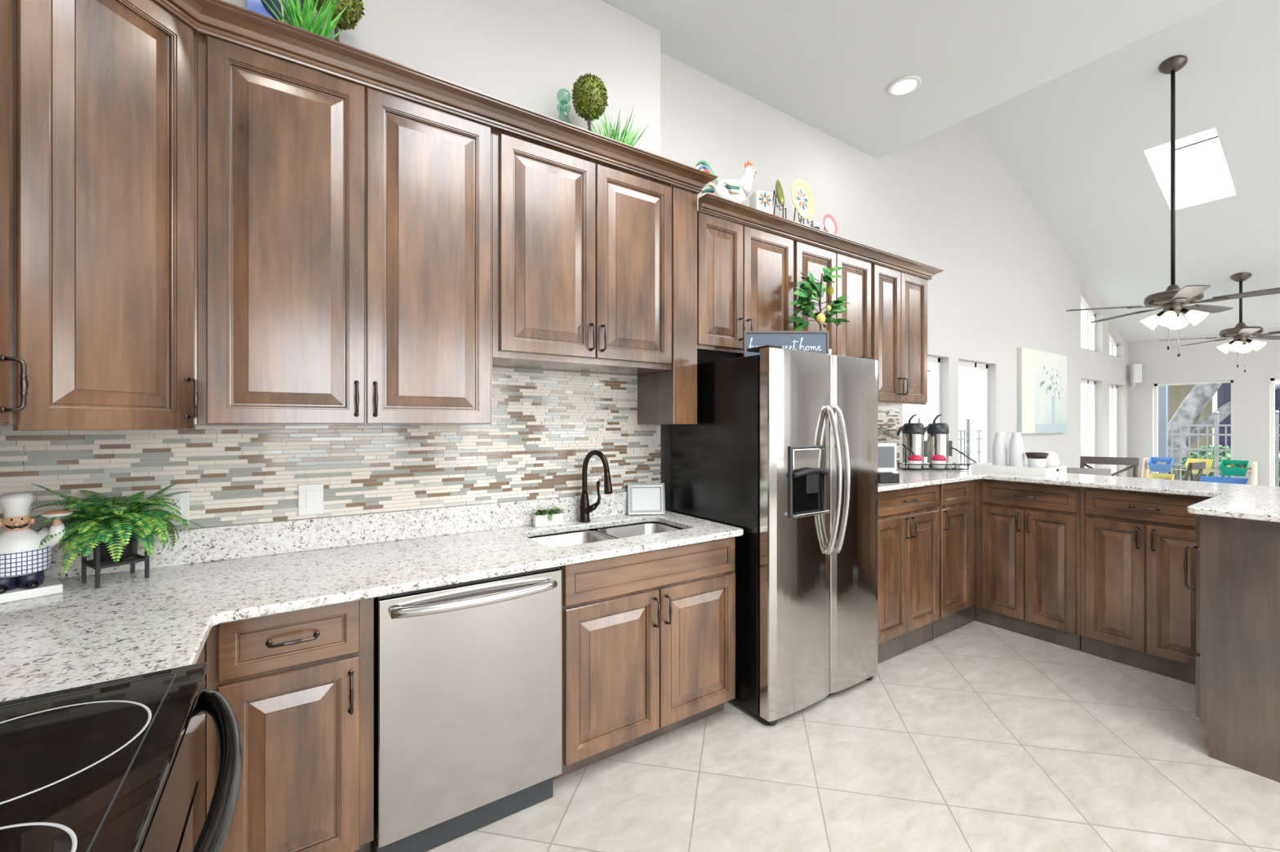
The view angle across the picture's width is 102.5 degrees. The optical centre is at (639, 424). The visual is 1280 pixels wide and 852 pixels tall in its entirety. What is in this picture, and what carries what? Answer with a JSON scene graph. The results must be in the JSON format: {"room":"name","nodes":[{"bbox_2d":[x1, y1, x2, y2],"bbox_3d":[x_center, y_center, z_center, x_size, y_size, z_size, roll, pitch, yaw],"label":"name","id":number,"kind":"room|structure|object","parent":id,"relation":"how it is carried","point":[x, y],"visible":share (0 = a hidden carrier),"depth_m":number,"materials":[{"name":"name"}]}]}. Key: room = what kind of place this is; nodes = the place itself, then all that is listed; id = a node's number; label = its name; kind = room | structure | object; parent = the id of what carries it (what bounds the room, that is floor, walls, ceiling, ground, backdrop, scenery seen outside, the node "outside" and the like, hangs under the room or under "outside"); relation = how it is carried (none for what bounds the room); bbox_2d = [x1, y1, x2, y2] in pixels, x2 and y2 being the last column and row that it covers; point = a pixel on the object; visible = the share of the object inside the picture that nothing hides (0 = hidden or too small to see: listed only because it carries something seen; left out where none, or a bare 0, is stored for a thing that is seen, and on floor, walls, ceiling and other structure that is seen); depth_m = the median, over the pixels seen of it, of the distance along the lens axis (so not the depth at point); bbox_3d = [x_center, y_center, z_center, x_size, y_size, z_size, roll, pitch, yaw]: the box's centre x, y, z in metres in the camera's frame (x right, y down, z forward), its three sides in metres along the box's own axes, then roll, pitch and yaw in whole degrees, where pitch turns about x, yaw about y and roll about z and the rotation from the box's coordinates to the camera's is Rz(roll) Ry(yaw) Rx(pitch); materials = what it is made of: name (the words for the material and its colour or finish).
{"room":"kitchen","nodes":[
{"label":"kitchen","id":0,"kind":"room"},
{"bbox_2d":[163,0,660,808],"bbox_3d":[-1.139,-0.455,2.382,2.830,3.750,0.290,0,0,-33],"label":"wall","id":1,"kind":"structure","parent":0,"point":[531,55],"depth_m":2.59,"materials":[{"name":"grey paint"}]},
{"bbox_2d":[2,0,198,431],"bbox_3d":[-1.655,-0.613,1.465,0.627,1.255,0.640,0,0,-33],"label":"upper cabinet","id":2,"kind":"object","parent":1,"relation":"attached to","point":[103,94],"visible":0.99,"depth_m":1.36,"materials":[{"name":"brown wood"}]},
{"bbox_2d":[0,366,660,533],"bbox_3d":[-0.990,0.050,2.300,2.664,0.658,0.009,0,0,-33],"label":"tile backsplash","id":3,"kind":"structure","parent":1,"relation":"attached to","point":[543,429],"depth_m":2.18,"materials":[{"name":"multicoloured tile"}]},
{"bbox_2d":[161,488,189,524],"bbox_3d":[-1.664,0.296,1.841,0.074,0.127,0.010,0,0,-33],"label":"wall outlet","id":4,"kind":"object","parent":3,"relation":"attached to","point":[181,500],"visible":0.63,"depth_m":1.84,"materials":[{"name":"white plastic"}]},
{"bbox_2d":[297,483,323,515],"bbox_3d":[-1.323,0.302,2.066,0.086,0.125,0.010,0,0,-33],"label":"wall switch","id":5,"kind":"object","parent":3,"relation":"attached to","point":[310,496],"visible":1,"depth_m":2.06,"materials":[{"name":"white plastic"}]},
{"bbox_2d":[197,31,492,424],"bbox_3d":[-1.079,-0.620,1.990,0.933,1.240,0.396,0,0,-33],"label":"upper cabinet","id":6,"kind":"object","parent":1,"relation":"attached to","point":[344,227],"visible":1,"depth_m":1.81,"materials":[{"name":"brown wood"}]},
{"bbox_2d":[245,0,313,28],"bbox_3d":[-1.361,-1.470,1.948,0.210,0.460,0.032,0,0,-33],"label":"decorative plaque","id":7,"kind":"object","parent":6,"relation":"on","point":[260,6],"visible":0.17,"depth_m":1.92,"materials":[{"name":"blue ceramic"}]},
{"bbox_2d":[262,0,347,39],"bbox_3d":[-1.184,-1.409,1.839,0.252,0.337,0.281,0,0,3],"label":"potted grass","id":8,"kind":"object","parent":6,"relation":"on","point":[304,15],"depth_m":1.81,"materials":[{"name":"green plant"}]},
{"bbox_2d":[313,0,364,41],"bbox_3d":[-1.165,-1.493,1.976,0.194,0.505,0.192,0,0,-33],"label":"topiary","id":9,"kind":"object","parent":6,"relation":"on","point":[351,15],"visible":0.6,"depth_m":1.97,"materials":[{"name":"green plant"}]},
{"bbox_2d":[492,127,671,375],"bbox_3d":[-0.301,-0.760,2.505,0.928,0.960,0.396,0,0,-33],"label":"upper cabinet","id":10,"kind":"object","parent":1,"relation":"attached to","point":[582,246],"visible":0.98,"depth_m":2.33,"materials":[{"name":"brown wood"}]},
{"bbox_2d":[152,0,717,194],"bbox_3d":[-0.636,-1.262,1.893,0.983,0.078,2.824,0,0,31],"label":"crown molding","id":11,"kind":"structure","parent":10,"relation":"attached to","point":[221,20],"depth_m":1.90,"materials":[{"name":"brown wood"}]},
{"bbox_2d":[571,72,608,131],"bbox_3d":[-0.252,-1.493,2.579,0.194,0.505,0.192,0,0,-33],"label":"topiary","id":12,"kind":"object","parent":10,"relation":"on","point":[589,95],"visible":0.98,"depth_m":2.53,"materials":[{"name":"green plant"}]},
{"bbox_2d":[584,105,648,146],"bbox_3d":[-0.154,-1.425,2.659,0.334,0.370,0.314,0,0,-33],"label":"potted grass","id":13,"kind":"object","parent":10,"relation":"on","point":[614,134],"depth_m":2.62,"materials":[{"name":"green plant"}]},
{"bbox_2d":[637,184,697,424],"bbox_3d":[0.140,-0.620,2.825,0.157,1.240,0.358,0,0,-33],"label":"end panel","id":14,"kind":"object","parent":10,"relation":"attached to","point":[667,397],"visible":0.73,"depth_m":2.68,"materials":[{"name":"brown wood"}]},
{"bbox_2d":[205,621,1279,851],"bbox_3d":[5.293,1.470,1.470,12.650,0.100,9.010,0,0,-33],"label":"floor","id":15,"kind":"structure","parent":0,"point":[976,736],"depth_m":2.08,"materials":[{"name":"tile"}]},
{"bbox_2d":[0,662,243,851],"bbox_3d":[-0.957,0.855,0.567,0.819,1.130,0.762,0,0,-33],"label":"range","id":16,"kind":"object","parent":15,"relation":"on","point":[118,765],"visible":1,"depth_m":0.77,"materials":[{"name":"black glass"}]},
{"bbox_2d":[206,597,373,851],"bbox_3d":[-1.169,0.978,1.751,0.408,0.884,0.680,0,0,-33],"label":"base cabinet","id":17,"kind":"object","parent":15,"relation":"on","point":[299,685],"visible":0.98,"depth_m":1.51,"materials":[{"name":"brown wood"}]},
{"bbox_2d":[373,566,561,851],"bbox_3d":[-0.705,0.979,2.004,0.630,0.877,0.668,0,0,-33],"label":"dishwasher","id":18,"kind":"object","parent":15,"relation":"on","point":[468,675],"visible":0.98,"depth_m":1.75,"materials":[{"name":"silver metal"}]},
{"bbox_2d":[552,528,735,779],"bbox_3d":[-0.076,0.978,2.474,0.915,0.884,0.679,0,0,-33],"label":"base cabinet","id":19,"kind":"object","parent":15,"relation":"on","point":[648,638],"visible":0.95,"depth_m":2.19,"materials":[{"name":"brown wood"}]},
{"bbox_2d":[0,491,743,702],"bbox_3d":[-0.690,0.458,1.856,2.696,0.156,1.080,0,0,-33],"label":"countertop","id":20,"kind":"structure","parent":19,"relation":"on","point":[132,624],"depth_m":1.75,"materials":[{"name":"stone"}]},
{"bbox_2d":[0,493,73,604],"bbox_3d":[-1.812,0.352,1.508,0.132,0.306,0.198,0,0,40],"label":"chef figurine","id":21,"kind":"object","parent":20,"relation":"on","point":[23,564],"visible":0.98,"depth_m":1.49,"materials":[{"name":"white ceramic"}]},
{"bbox_2d":[30,481,203,588],"bbox_3d":[-1.685,0.340,1.674,0.375,0.330,0.413,0,0,28],"label":"potted fern","id":22,"kind":"object","parent":20,"relation":"on","point":[114,530],"visible":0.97,"depth_m":1.62,"materials":[{"name":"green plant"}]},
{"bbox_2d":[93,524,137,562],"bbox_3d":[-1.701,0.377,1.668,0.106,0.122,0.106,0,0,28],"label":"pot","id":23,"kind":"object","parent":22,"relation":"on","point":[100,553],"depth_m":1.64,"materials":[{"name":"black"}]},
{"bbox_2d":[529,506,566,527],"bbox_3d":[-0.458,0.460,2.566,0.209,0.091,0.112,0,0,-27],"label":"succulent planter","id":24,"kind":"object","parent":20,"relation":"on","point":[554,517],"visible":1,"depth_m":2.55,"materials":[{"name":"white ceramic"}]},
{"bbox_2d":[578,449,612,522],"bbox_3d":[-0.217,0.318,2.629,0.225,0.376,0.080,0,0,38],"label":"faucet","id":25,"kind":"object","parent":20,"relation":"on","point":[585,509],"visible":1,"depth_m":2.65,"materials":[{"name":"brown metal"}]},
{"bbox_2d":[527,521,684,546],"bbox_3d":[-0.143,0.632,2.472,0.806,0.189,0.396,0,0,-33],"label":"sink","id":26,"kind":"object","parent":20,"relation":"in","point":[573,538],"visible":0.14,"depth_m":2.59,"materials":[{"name":"silver metal"}]},
{"bbox_2d":[626,483,665,515],"bbox_3d":[0.033,0.418,2.896,0.210,0.174,0.079,0,0,-6],"label":"picture frame","id":27,"kind":"object","parent":20,"relation":"on","point":[643,499],"visible":1,"depth_m":2.88,"materials":[{"name":"silver metal"}]},
{"bbox_2d":[671,344,877,726],"bbox_3d":[0.782,0.522,2.905,0.878,1.795,0.848,0,0,-33],"label":"refrigerator","id":28,"kind":"object","parent":15,"relation":"on","point":[781,450],"visible":0.95,"depth_m":2.56,"materials":[{"name":"silver metal"}]},
{"bbox_2d":[743,330,829,356],"bbox_3d":[0.787,-0.417,2.768,0.456,0.170,0.019,0,0,0],"label":"word sign","id":29,"kind":"object","parent":28,"relation":"on","point":[815,341],"visible":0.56,"depth_m":2.77,"materials":[{"name":"grey wood"}]},
{"bbox_2d":[792,468,827,478],"bbox_3d":[0.837,0.234,2.491,0.251,0.045,0.053,0,0,-33],"label":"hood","id":30,"kind":"object","parent":28,"relation":"attached to","point":[797,473],"depth_m":2.47,"materials":[{"name":"black"}]},
{"bbox_2d":[787,266,850,355],"bbox_3d":[1.037,-0.642,2.995,0.374,0.620,0.308,0,0,-2],"label":"plant","id":31,"kind":"object","parent":28,"relation":"on","point":[804,293],"visible":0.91,"depth_m":2.99,"materials":[{"name":"green plant"}]},
{"bbox_2d":[877,484,938,664],"bbox_3d":[1.410,0.902,3.482,0.755,1.035,0.910,0,0,-33],"label":"base cabinet","id":32,"kind":"object","parent":15,"relation":"on","point":[908,519],"visible":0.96,"depth_m":3.13,"materials":[{"name":"brown wood"}]},
{"bbox_2d":[877,463,1279,522],"bbox_3d":[2.429,0.370,3.038,1.955,0.029,2.785,0,0,-33],"label":"countertop","id":33,"kind":"structure","parent":32,"relation":"on","point":[1242,501],"depth_m":3.01,"materials":[{"name":"stone"}]},
{"bbox_2d":[877,443,897,472],"bbox_3d":[1.838,0.248,3.855,0.170,0.215,0.060,0,0,0],"label":"menu stand","id":34,"kind":"object","parent":33,"relation":"on","point":[886,452],"visible":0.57,"depth_m":3.85,"materials":[{"name":"white plastic"}]},
{"bbox_2d":[877,471,899,483],"bbox_3d":[1.496,0.325,3.148,0.140,0.062,0.100,0,0,-13],"label":"box","id":35,"kind":"object","parent":33,"relation":"on","point":[883,477],"visible":0.76,"depth_m":3.10,"materials":[{"name":"black"}]},
{"bbox_2d":[896,413,927,467],"bbox_3d":[2.232,0.135,4.252,0.226,0.442,0.164,0,0,-5],"label":"airpot","id":36,"kind":"object","parent":33,"relation":"on","point":[913,433],"visible":0.81,"depth_m":4.19,"materials":[{"name":"silver metal"}]},
{"bbox_2d":[897,444,977,470],"bbox_3d":[2.316,0.252,4.014,0.554,0.202,0.126,0,0,0],"label":"wire caddy","id":37,"kind":"object","parent":33,"relation":"on","point":[904,446],"visible":0.81,"depth_m":3.96,"materials":[{"name":"black metal"}]},
{"bbox_2d":[907,454,922,468],"bbox_3d":[2.149,0.290,4.015,0.100,0.106,0.100,0,0,-33],"label":"tub","id":38,"kind":"object","parent":37,"relation":"in","point":[913,459],"visible":0.98,"depth_m":3.98,"materials":[{"name":"white plastic"}]},
{"bbox_2d":[931,454,946,468],"bbox_3d":[2.334,0.290,4.015,0.100,0.106,0.100,0,0,-33],"label":"tub","id":39,"kind":"object","parent":37,"relation":"in","point":[937,459],"visible":0.97,"depth_m":3.98,"materials":[{"name":"white plastic"}]},
{"bbox_2d":[924,413,951,467],"bbox_3d":[2.472,0.135,4.315,0.226,0.442,0.164,0,0,-5],"label":"airpot","id":40,"kind":"object","parent":33,"relation":"on","point":[938,442],"visible":0.75,"depth_m":4.25,"materials":[{"name":"silver metal"}]},
{"bbox_2d":[971,462,1066,475],"bbox_3d":[2.820,0.330,3.833,0.375,0.052,0.494,0,0,-33],"label":"serving tray","id":41,"kind":"object","parent":33,"relation":"on","point":[984,467],"visible":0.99,"depth_m":3.70,"materials":[{"name":"white"}]},
{"bbox_2d":[991,431,1007,466],"bbox_3d":[2.716,0.201,3.878,0.096,0.285,0.096,0,0,-33],"label":"vase","id":42,"kind":"object","parent":41,"relation":"on","point":[999,450],"visible":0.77,"depth_m":3.85,"materials":[{"name":"white ceramic"}]},
{"bbox_2d":[1008,432,1024,466],"bbox_3d":[2.775,0.201,3.789,0.096,0.285,0.096,0,0,-33],"label":"vase","id":43,"kind":"object","parent":41,"relation":"on","point":[1016,449],"visible":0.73,"depth_m":3.76,"materials":[{"name":"white ceramic"}]},
{"bbox_2d":[1025,452,1048,468],"bbox_3d":[2.859,0.274,3.703,0.136,0.138,0.136,0,0,-33],"label":"bowl","id":44,"kind":"object","parent":41,"relation":"on","point":[1035,460],"visible":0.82,"depth_m":3.66,"materials":[{"name":"white ceramic"}]},
{"bbox_2d":[1040,451,1060,468],"bbox_3d":[2.986,0.270,3.762,0.132,0.146,0.133,0,0,-33],"label":"sculptural vase","id":45,"kind":"object","parent":41,"relation":"on","point":[1052,459],"visible":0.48,"depth_m":3.71,"materials":[{"name":"white ceramic"}]},
{"bbox_2d":[932,479,979,639],"bbox_3d":[1.971,0.902,3.853,0.587,1.035,0.909,0,0,-33],"label":"base cabinet","id":46,"kind":"object","parent":15,"relation":"on","point":[958,508],"visible":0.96,"depth_m":3.49,"materials":[{"name":"brown wood"}]},
{"bbox_2d":[974,479,1080,651],"bbox_3d":[2.774,0.902,3.592,0.580,1.035,0.609,0,0,-33],"label":"base cabinet","id":47,"kind":"object","parent":15,"relation":"on","point":[1030,533],"visible":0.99,"depth_m":3.41,"materials":[{"name":"brown wood"}]},
{"bbox_2d":[1066,467,1111,475],"bbox_3d":[4.031,0.905,4.846,0.510,1.031,0.565,0,0,29],"label":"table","id":48,"kind":"object","parent":15,"relation":"on","point":[1104,472],"visible":0.1,"depth_m":4.55,"materials":[{"name":"white wood"}]},
{"bbox_2d":[1080,456,1138,477],"bbox_3d":[5.529,0.898,6.109,0.510,1.046,0.565,0,0,35],"label":"chair","id":49,"kind":"object","parent":15,"relation":"on","point":[1134,462],"visible":0.31,"depth_m":5.87,"materials":[{"name":"grey wood"}]},
{"bbox_2d":[1080,487,1212,684],"bbox_3d":[3.103,0.902,3.094,0.580,1.035,0.580,0,0,-33],"label":"base cabinet","id":50,"kind":"object","parent":15,"relation":"on","point":[1138,611],"visible":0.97,"depth_m":2.97,"materials":[{"name":"brown wood"}]},
{"bbox_2d":[1183,461,1205,481],"bbox_3d":[6.756,0.943,6.543,0.510,0.956,0.565,0,0,-30],"label":"chair","id":51,"kind":"object","parent":15,"relation":"on","point":[1201,466],"visible":0.23,"depth_m":6.26,"materials":[{"name":"grey wood"}]},
{"bbox_2d":[1141,457,1257,484],"bbox_3d":[8.168,0.970,7.553,0.400,0.900,1.124,0,0,-33],"label":"shelf","id":52,"kind":"object","parent":15,"relation":"on","point":[1145,468],"visible":0.37,"depth_m":7.62,"materials":[{"name":"beige wood"}]},
{"bbox_2d":[1147,457,1173,472],"bbox_3d":[7.983,0.618,7.874,0.241,0.218,0.254,0,0,-33],"label":"bin","id":53,"kind":"object","parent":52,"relation":"on","point":[1155,464],"visible":1,"depth_m":7.87,"materials":[{"name":"blue plastic"}]},
{"bbox_2d":[1148,473,1174,479],"bbox_3d":[7.919,0.863,7.807,0.241,0.218,0.254,0,0,-33],"label":"bin","id":54,"kind":"object","parent":52,"relation":"on","point":[1156,476],"visible":0.28,"depth_m":7.86,"materials":[{"name":"yellow plastic"}]},
{"bbox_2d":[1184,458,1213,474],"bbox_3d":[8.204,0.618,7.540,0.241,0.218,0.254,0,0,-33],"label":"bin","id":55,"kind":"object","parent":52,"relation":"on","point":[1208,462],"visible":0.63,"depth_m":7.54,"materials":[{"name":"yellow plastic"}]},
{"bbox_2d":[1200,475,1248,484],"bbox_3d":[8.261,0.863,7.290,0.241,0.218,0.464,0,0,-33],"label":"bin","id":56,"kind":"object","parent":52,"relation":"on","point":[1204,478],"visible":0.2,"depth_m":7.33,"materials":[{"name":"blue plastic"}]},
{"bbox_2d":[1218,459,1248,476],"bbox_3d":[8.392,0.618,7.256,0.241,0.218,0.254,0,0,-33],"label":"bin","id":57,"kind":"object","parent":52,"relation":"on","point":[1228,468],"visible":1,"depth_m":7.25,"materials":[{"name":"teal plastic"}]},
{"bbox_2d":[1183,514,1279,782],"bbox_3d":[3.136,0.902,2.359,1.365,1.035,0.682,0,0,-33],"label":"base cabinet","id":58,"kind":"object","parent":15,"relation":"on","point":[1237,589],"visible":0.96,"depth_m":2.12,"materials":[{"name":"brown wood"}]},
{"bbox_2d":[660,52,1128,511],"bbox_3d":[4.055,-1.430,5.904,9.720,5.700,0.150,0,0,-33],"label":"wall","id":59,"kind":"structure","parent":0,"point":[945,200],"depth_m":5.22,"materials":[{"name":"grey paint"}]},
{"bbox_2d":[697,210,793,363],"bbox_3d":[0.495,-0.772,3.124,0.765,0.735,0.550,0,0,-33],"label":"upper cabinet","id":60,"kind":"object","parent":59,"relation":"attached to","point":[745,273],"visible":0.62,"depth_m":2.88,"materials":[{"name":"brown wood"}]},
{"bbox_2d":[695,160,756,204],"bbox_3d":[0.531,-1.384,3.144,0.397,0.487,0.160,0,0,-12],"label":"rooster figurine","id":61,"kind":"object","parent":60,"relation":"on","point":[734,190],"visible":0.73,"depth_m":3.11,"materials":[{"name":"white ceramic"}]},
{"bbox_2d":[749,190,773,214],"bbox_3d":[0.770,-1.303,3.266,0.116,0.325,0.102,0,0,-15],"label":"canister","id":62,"kind":"object","parent":60,"relation":"on","point":[760,200],"visible":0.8,"depth_m":3.22,"materials":[{"name":"white ceramic"}]},
{"bbox_2d":[697,193,943,280],"bbox_3d":[1.191,-1.161,3.562,2.404,0.070,0.584,0,0,-33],"label":"crown molding","id":63,"kind":"structure","parent":60,"relation":"attached to","point":[709,204],"depth_m":3.14,"materials":[{"name":"brown wood"}]},
{"bbox_2d":[791,239,871,357],"bbox_3d":[1.152,-0.647,3.559,0.800,0.985,0.550,0,0,-33],"label":"upper cabinet","id":64,"kind":"object","parent":59,"relation":"attached to","point":[852,338],"visible":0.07,"depth_m":3.42,"materials":[{"name":"brown wood"}]},
{"bbox_2d":[773,179,786,218],"bbox_3d":[0.904,-1.378,3.408,0.118,0.473,0.150,0,0,33],"label":"decorative plate","id":65,"kind":"object","parent":64,"relation":"on","point":[780,194],"visible":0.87,"depth_m":3.40,"materials":[{"name":"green ceramic"}]},
{"bbox_2d":[791,177,814,227],"bbox_3d":[1.113,-1.416,3.510,0.159,0.549,0.154,0,0,14],"label":"decorative plate","id":66,"kind":"object","parent":64,"relation":"on","point":[802,198],"visible":0.93,"depth_m":3.51,"materials":[{"name":"beige ceramic"}]},
{"bbox_2d":[823,213,837,235],"bbox_3d":[1.343,-1.322,3.672,0.124,0.360,0.124,0,0,-24],"label":"decorative plate","id":67,"kind":"object","parent":64,"relation":"on","point":[830,225],"visible":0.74,"depth_m":3.66,"materials":[{"name":"pink ceramic"}]},
{"bbox_2d":[877,407,899,463],"bbox_3d":[1.611,0.103,4.189,1.810,0.506,0.009,0,0,-33],"label":"tile backsplash","id":68,"kind":"structure","parent":59,"relation":"attached to","point":[888,418],"depth_m":4.59,"materials":[{"name":"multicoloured tile"}]},
{"bbox_2d":[869,262,927,406],"bbox_3d":[1.805,-0.647,3.991,0.755,0.985,0.550,0,0,-33],"label":"upper cabinet","id":69,"kind":"object","parent":59,"relation":"attached to","point":[899,300],"visible":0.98,"depth_m":3.77,"materials":[{"name":"brown wood"}]},
{"bbox_2d":[920,356,940,462],"bbox_3d":[2.714,0.095,5.052,0.843,1.550,0.040,0,0,-33],"label":"window","id":70,"kind":"structure","parent":59,"relation":"in","point":[936,361],"depth_m":5.25,"materials":[{"name":"white"}]},
{"bbox_2d":[958,360,987,466],"bbox_3d":[3.592,0.095,5.633,0.859,1.550,0.040,0,0,-33],"label":"window","id":71,"kind":"structure","parent":59,"relation":"in","point":[973,366],"depth_m":5.71,"materials":[{"name":"white"}]},
{"bbox_2d":[1017,346,1066,433],"bbox_3d":[5.078,-0.400,6.460,1.420,1.020,0.047,0,0,-33],"label":"canvas painting","id":72,"kind":"object","parent":59,"relation":"attached to","point":[1042,375],"visible":0.99,"depth_m":6.37,"materials":[{"name":"white fabric"}]},
{"bbox_2d":[1080,379,1095,468],"bbox_3d":[6.535,0.107,7.581,0.902,1.525,0.040,0,0,-33],"label":"window","id":73,"kind":"structure","parent":59,"relation":"in","point":[1086,383],"depth_m":7.66,"materials":[{"name":"white"}]},
{"bbox_2d":[1080,293,1095,351],"bbox_3d":[6.535,-1.550,7.581,0.902,0.950,0.040,0,0,-33],"label":"window","id":74,"kind":"structure","parent":59,"relation":"in","point":[1083,301],"depth_m":7.66,"materials":[{"name":"white glass"}]},
{"bbox_2d":[1109,384,1117,476],"bbox_3d":[7.475,0.117,8.203,0.738,1.505,0.040,0,0,-33],"label":"window","id":75,"kind":"structure","parent":59,"relation":"in","point":[1111,387],"depth_m":8.37,"materials":[{"name":"white"}]},
{"bbox_2d":[1109,333,1117,356],"bbox_3d":[7.475,-1.331,8.203,0.738,0.532,0.040,0,0,-33],"label":"window","id":76,"kind":"structure","parent":59,"relation":"in","point":[1113,343],"depth_m":8.29,"materials":[{"name":"white glass"}]},
{"bbox_2d":[601,0,1224,159],"bbox_3d":[2.264,-2.390,-0.534,5.287,0.120,8.910,0,0,-33],"label":"ceiling","id":77,"kind":"structure","parent":0,"point":[830,66],"depth_m":3.16,"materials":[{"name":"white paint"}]},
{"bbox_2d":[887,75,921,96],"bbox_3d":[1.816,-2.324,3.532,0.212,0.012,0.212,0,0,-33],"label":"recessed light","id":78,"kind":"object","parent":77,"relation":"in","point":[903,86],"visible":1,"depth_m":3.52,"materials":[{"name":"white"}]},
{"bbox_2d":[970,0,1279,342],"bbox_3d":[7.447,-2.681,2.896,7.383,2.774,8.910,0,0,-33],"label":"vaulted ceiling","id":79,"kind":"structure","parent":0,"point":[1077,143],"depth_m":5.48,"materials":[{"name":"white paint"}]},
{"bbox_2d":[1066,54,1279,356],"bbox_3d":[4.663,-1.870,4.419,1.459,2.570,1.409,0,0,-33],"label":"ceiling fan","id":80,"kind":"object","parent":79,"relation":"hanging from","point":[1173,300],"visible":1,"depth_m":4.45,"materials":[{"name":"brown metal"}]},
{"bbox_2d":[1149,135,1232,195],"bbox_3d":[5.749,-2.856,5.361,1.125,0.544,0.555,0,0,-33],"label":"window","id":81,"kind":"structure","parent":79,"relation":"attached to","point":[1224,176],"depth_m":5.63,"materials":[{"name":"white"}]},
{"bbox_2d":[1163,272,1279,372],"bbox_3d":[7.577,-1.275,6.419,1.456,1.240,1.419,0,0,-33],"label":"ceiling fan","id":82,"kind":"object","parent":79,"relation":"hanging from","point":[1241,333],"visible":1,"depth_m":6.44,"materials":[{"name":"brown metal"}]},
{"bbox_2d":[1128,327,1279,485],"bbox_3d":[10.421,-0.180,4.955,0.150,3.200,8.760,0,0,-33],"label":"wall","id":83,"kind":"structure","parent":0,"point":[1203,362],"depth_m":7.65,"materials":[{"name":"grey paint"}]},
{"bbox_2d":[1129,364,1142,387],"bbox_3d":[7.998,-0.787,8.311,0.116,0.365,0.158,0,0,12],"label":"wall speaker","id":84,"kind":"object","parent":83,"relation":"attached to","point":[1135,369],"visible":1,"depth_m":8.24,"materials":[{"name":"white plastic"}]},
{"bbox_2d":[1134,364,1141,382],"bbox_3d":[7.983,-0.820,8.237,0.096,0.270,0.007,0,0,12],"label":"grille","id":85,"kind":"object","parent":84,"relation":"attached to","point":[1137,367],"depth_m":8.23,"materials":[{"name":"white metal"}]},
{"bbox_2d":[1154,380,1233,477],"bbox_3d":[8.505,0.175,7.905,0.040,1.650,0.848,0,0,-33],"label":"window","id":86,"kind":"structure","parent":83,"relation":"in","point":[1156,385],"depth_m":8.07,"materials":[{"name":"white"}]},
{"bbox_2d":[1270,377,1279,486],"bbox_3d":[9.170,0.175,6.900,0.040,1.650,0.887,0,0,-33],"label":"window","id":87,"kind":"structure","parent":83,"relation":"in","point":[1273,380],"depth_m":7.24,"materials":[{"name":"white"}]},
{"label":"outside","id":88,"kind":"structure","parent":0,"visible":0},
{"bbox_2d":[926,443,1089,466],"bbox_3d":[14.593,1.605,9.658,55.000,0.130,60.000,0,0,-33],"label":"ground","id":89,"kind":"structure","parent":88,"point":[962,444],"depth_m":26.56,"materials":[{"name":"grey"}]},
{"bbox_2d":[917,417,981,466],"bbox_3d":[6.293,0.707,10.401,12.043,1.665,0.063,0,0,-33],"label":"fence","id":90,"kind":"object","parent":89,"relation":"on","point":[967,452],"visible":0.09,"depth_m":10.78,"materials":[{"name":"silver metal"}]},
{"bbox_2d":[1158,385,1168,474],"bbox_3d":[9.444,-0.011,9.284,0.180,3.100,0.160,0,0,-33],"label":"porch post","id":91,"kind":"object","parent":89,"relation":"on","point":[1162,390],"visible":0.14,"depth_m":9.24,"materials":[{"name":"grey paint"}]},
{"bbox_2d":[1176,444,1231,480],"bbox_3d":[11.321,0.867,10.065,0.965,0.960,1.162,0,0,-33],"label":"bush","id":92,"kind":"object","parent":89,"relation":"on","point":[1202,454],"visible":0.22,"depth_m":10.04,"materials":[{"name":"green plant"}]},
{"bbox_2d":[1168,380,1279,480],"bbox_3d":[12.264,-1.769,10.475,4.818,6.646,9.258,0,0,-26],"label":"tree","id":93,"kind":"object","parent":89,"relation":"on","point":[1193,406],"visible":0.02,"depth_m":11.11,"materials":[{"name":"grey plant"}]},
{"bbox_2d":[1168,382,1279,458],"bbox_3d":[21.397,-1.061,8.165,6.500,5.200,19.200,0,0,-33],"label":"building","id":94,"kind":"structure","parent":89,"relation":"on","point":[1176,393],"depth_m":13.51,"materials":[{"name":"yellow paint"}]},
{"bbox_2d":[1168,409,1279,486],"bbox_3d":[11.169,0.646,8.491,0.063,1.785,5.033,0,0,-33],"label":"iron fence","id":95,"kind":"object","parent":89,"relation":"on","point":[1215,434],"visible":0.28,"depth_m":9.40,"materials":[{"name":"grey metal"}]},
{"bbox_3d":[0.081,-0.455,-1.889,0.150,3.750,8.760,0,0,-33],"label":"wall","id":96,"kind":"structure","parent":0,"visible":0},
{"bbox_2d":[0,0,28,424],"bbox_3d":[-1.345,-0.620,0.763,0.369,1.240,0.858,0,0,-33],"label":"upper cabinet","id":97,"kind":"object","parent":96,"relation":"attached to","point":[5,358],"visible":1,"depth_m":1.16,"materials":[{"name":"brown wood"}]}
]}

